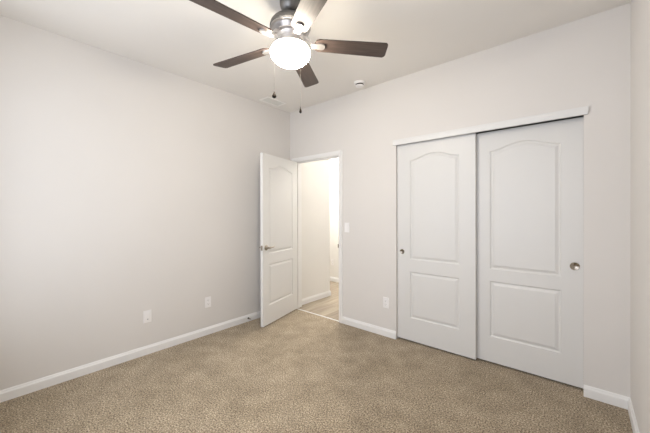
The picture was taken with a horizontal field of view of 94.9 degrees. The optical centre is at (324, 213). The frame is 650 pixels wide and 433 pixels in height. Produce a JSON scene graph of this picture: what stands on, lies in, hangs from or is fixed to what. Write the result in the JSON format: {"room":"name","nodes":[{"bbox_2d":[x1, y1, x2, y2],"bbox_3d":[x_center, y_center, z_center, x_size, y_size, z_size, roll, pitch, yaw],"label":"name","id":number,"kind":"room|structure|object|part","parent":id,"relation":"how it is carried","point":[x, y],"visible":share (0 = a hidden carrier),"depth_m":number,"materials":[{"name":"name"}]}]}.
{"room":"empty bedroom","nodes":[
{"label":"empty bedroom","id":0,"kind":"room"},
{"bbox_2d":[0,15,289,389],"bbox_3d":[-1.581,-0.041,3.036,0.120,2.740,3.200,0,0,41],"label":"wall","id":1,"kind":"structure","parent":0,"point":[129,188],"depth_m":2.61,"materials":[{"name":"paint"}]},
{"bbox_2d":[0,311,260,402],"bbox_3d":[-1.481,1.288,3.049,0.014,0.081,3.060,0,0,41],"label":"baseboard","id":2,"kind":"structure","parent":1,"relation":"attached to","point":[41,383],"depth_m":2.60,"materials":[{"name":"paint"}]},
{"bbox_2d":[143,310,151,322],"bbox_3d":[-1.679,0.974,2.824,0.008,0.115,0.070,0,0,41],"label":"cable plate","id":3,"kind":"object","parent":1,"relation":"attached to","point":[147,315],"visible":1,"depth_m":2.82,"materials":[{"name":"white plastic"}]},
{"bbox_2d":[205,296,210,307],"bbox_3d":[-1.285,0.974,3.280,0.009,0.115,0.070,0,0,41],"label":"wall outlet","id":4,"kind":"object","parent":1,"relation":"attached to","point":[207,299],"visible":1,"depth_m":3.28,"materials":[{"name":"white plastic"}]},
{"bbox_2d":[0,0,630,112],"bbox_3d":[-0.226,-1.461,1.938,3.605,0.100,3.320,0,0,41],"label":"ceiling","id":5,"kind":"structure","parent":0,"point":[185,38],"depth_m":2.31,"materials":[{"name":"paint"}]},
{"bbox_2d":[260,96,286,106],"bbox_3d":[-0.655,-1.411,3.767,0.176,0.009,0.304,0,0,41],"label":"ceiling vent","id":6,"kind":"object","parent":5,"relation":"in","point":[269,100],"visible":1,"depth_m":3.76,"materials":[{"name":"metal"}]},
{"bbox_2d":[189,0,387,112],"bbox_3d":[-0.267,-1.060,1.957,1.267,0.700,1.255,0,0,41],"label":"ceiling fan","id":7,"kind":"object","parent":5,"relation":"hanging from","point":[290,26],"visible":1,"depth_m":1.91,"materials":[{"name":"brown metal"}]},
{"bbox_3d":[-0.526,-1.124,1.688,0.505,0.006,0.132,0,12,-44],"label":"fan blade","id":8,"kind":"part","parent":7,"relation":"part of","materials":[{"name":"brown wood"}]},
{"bbox_3d":[-0.594,-1.125,2.168,0.505,0.006,0.132,0,12,28],"label":"fan blade","id":9,"kind":"part","parent":7,"relation":"part of","materials":[{"name":"brown wood"}]},
{"bbox_3d":[-0.308,-1.145,1.898,0.080,0.062,0.028,0,0,-44],"label":"bracket arm","id":10,"kind":"part","parent":7,"relation":"part of","materials":[{"name":"silver metal"}]},
{"bbox_3d":[-0.229,-1.034,1.975,0.263,0.111,0.263,0,0,41],"label":"lamp shade","id":11,"kind":"part","parent":7,"relation":"part of","materials":[{"name":"white glass"}]},
{"bbox_3d":[-0.158,-1.127,2.381,0.132,0.006,0.505,-12,-2,10],"label":"fan blade","id":12,"kind":"part","parent":7,"relation":"part of","materials":[{"name":"brown wood"}]},
{"bbox_3d":[-0.120,-1.145,1.990,0.080,0.062,0.028,0,0,-8],"label":"bracket arm","id":13,"kind":"part","parent":7,"relation":"part of","materials":[{"name":"silver metal"}]},
{"bbox_3d":[-0.069,-1.125,1.595,0.132,0.006,0.505,13,-5,-22],"label":"fan blade","id":14,"kind":"part","parent":7,"relation":"part of","materials":[{"name":"brown wood"}]},
{"bbox_3d":[0.179,-1.127,2.032,0.505,0.006,0.132,0,-12,-8],"label":"fan blade","id":15,"kind":"part","parent":7,"relation":"part of","materials":[{"name":"brown wood"}]},
{"bbox_2d":[354,80,364,87],"bbox_3d":[0.374,-1.391,3.222,0.124,0.051,0.124,0,0,41],"label":"smoke detector","id":16,"kind":"object","parent":5,"relation":"attached to","point":[358,83],"visible":1,"depth_m":3.19,"materials":[{"name":"white plastic"}]},
{"bbox_2d":[301,159,329,298],"bbox_3d":[-1.001,-0.049,5.267,2.242,2.740,0.694,0,0,41],"label":"wall","id":17,"kind":"structure","parent":0,"point":[315,176],"depth_m":4.54,"materials":[{"name":"paint"}]},
{"bbox_2d":[302,291,330,304],"bbox_3d":[-0.139,1.280,4.540,0.014,0.081,0.707,0,0,41],"label":"baseboard","id":18,"kind":"structure","parent":17,"relation":"attached to","point":[328,293],"depth_m":4.53,"materials":[{"name":"paint"}]},
{"bbox_2d":[0,281,632,432],"bbox_3d":[-0.483,1.376,3.232,5.685,0.100,4.920,0,0,41],"label":"floor","id":19,"kind":"structure","parent":0,"point":[301,371],"depth_m":2.21,"materials":[{"name":"beige carpet"}]},
{"bbox_2d":[297,308,338,321],"bbox_3d":[-0.111,1.320,3.904,0.765,0.006,0.017,0,0,41],"label":"threshold strip","id":20,"kind":"object","parent":19,"relation":"on","point":[297,308],"visible":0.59,"depth_m":3.87,"materials":[{"name":"paint"}]},
{"bbox_2d":[329,158,338,277],"bbox_3d":[0.752,-0.054,5.342,4.800,2.740,0.100,0,0,41],"label":"wall","id":21,"kind":"structure","parent":0,"point":[334,163],"depth_m":5.77,"materials":[{"name":"paint"}]},
{"bbox_2d":[330,277,338,282],"bbox_3d":[0.718,1.276,5.303,4.800,0.081,0.014,0,0,41],"label":"baseboard","id":22,"kind":"structure","parent":21,"relation":"attached to","point":[333,279],"depth_m":5.76,"materials":[{"name":"paint"}]},
{"bbox_2d":[290,3,630,396],"bbox_3d":[0.778,-0.047,3.193,3.485,2.740,0.120,0,0,41],"label":"wall","id":23,"kind":"structure","parent":0,"point":[586,61],"depth_m":2.42,"materials":[{"name":"paint"}]},
{"bbox_2d":[259,153,296,326],"bbox_3d":[-0.565,0.304,3.787,0.155,2.013,0.778,0,0,26],"label":"door","id":24,"kind":"structure","parent":23,"relation":"in","point":[278,176],"depth_m":3.70,"materials":[{"name":"paint"}]},
{"bbox_2d":[292,150,342,322],"bbox_3d":[-0.084,0.278,3.935,0.885,2.090,0.159,0,0,41],"label":"door frame","id":25,"kind":"structure","parent":23,"relation":"attached to","point":[334,153],"depth_m":3.89,"materials":[{"name":"paint"}]},
{"bbox_2d":[345,223,348,231],"bbox_3d":[0.260,0.166,3.554,0.070,0.115,0.010,0,0,41],"label":"light switch","id":26,"kind":"object","parent":23,"relation":"attached to","point":[346,224],"visible":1,"depth_m":3.55,"materials":[{"name":"white plastic"}]},
{"bbox_2d":[342,316,395,338],"bbox_3d":[0.478,1.282,3.370,0.710,0.081,0.014,0,0,41],"label":"baseboard","id":27,"kind":"structure","parent":23,"relation":"attached to","point":[389,333],"depth_m":3.34,"materials":[{"name":"paint"}]},
{"bbox_2d":[383,297,388,308],"bbox_3d":[0.656,0.962,3.218,0.070,0.115,0.009,0,0,41],"label":"wall outlet","id":28,"kind":"object","parent":23,"relation":"attached to","point":[385,299],"visible":1,"depth_m":3.21,"materials":[{"name":"white plastic"}]},
{"bbox_2d":[393,106,588,145],"bbox_3d":[1.304,-0.742,2.643,1.548,0.056,0.020,0,0,41],"label":"trim","id":29,"kind":"structure","parent":23,"relation":"attached to","point":[579,111],"depth_m":2.50,"materials":[{"name":"paint"}]},
{"bbox_2d":[584,385,629,409],"bbox_3d":[1.966,1.283,2.087,0.239,0.081,0.014,0,0,41],"label":"baseboard","id":30,"kind":"structure","parent":23,"relation":"attached to","point":[621,401],"depth_m":2.08,"materials":[{"name":"paint"}]},
{"bbox_3d":[1.356,-0.740,2.703,1.491,0.025,0.094,0,0,41],"label":"closet track","id":31,"kind":"object","parent":23,"relation":"attached to","visible":0},
{"bbox_2d":[397,133,476,359],"bbox_3d":[1.066,0.294,2.926,0.762,2.026,0.040,0,0,41],"label":"door","id":32,"kind":"structure","parent":31,"relation":"hanging from","point":[437,188],"depth_m":2.88,"materials":[{"name":"paint"}]},
{"bbox_2d":[476,117,583,387],"bbox_3d":[1.647,0.294,2.484,0.762,2.026,0.040,0,0,41],"label":"door","id":33,"kind":"structure","parent":31,"relation":"attached to","point":[530,179],"depth_m":2.43,"materials":[{"name":"paint"}]},
{"bbox_3d":[1.887,0.399,2.255,0.060,0.060,0.006,0,0,41],"label":"finger pull","id":34,"kind":"part","parent":33,"relation":"part of","materials":[{"name":"silver metal"}]},
{"bbox_2d":[403,115,583,356],"bbox_3d":[1.617,0.096,3.005,1.671,2.450,0.690,0,0,41],"label":"door frame","id":35,"kind":"structure","parent":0,"point":[581,115],"depth_m":2.97,"materials":[{"name":"white wood"}]},
{"bbox_2d":[630,0,649,432],"bbox_3d":[1.097,-0.041,0.804,0.120,2.740,3.320,0,0,41],"label":"wall","id":36,"kind":"structure","parent":0,"point":[640,9],"depth_m":1.67,"materials":[{"name":"paint"}]},
{"bbox_2d":[628,398,638,432],"bbox_3d":[1.056,1.289,0.860,0.014,0.081,3.060,0,0,41],"label":"baseboard","id":37,"kind":"structure","parent":36,"relation":"attached to","point":[633,421],"depth_m":1.86,"materials":[{"name":"paint"}]}
]}

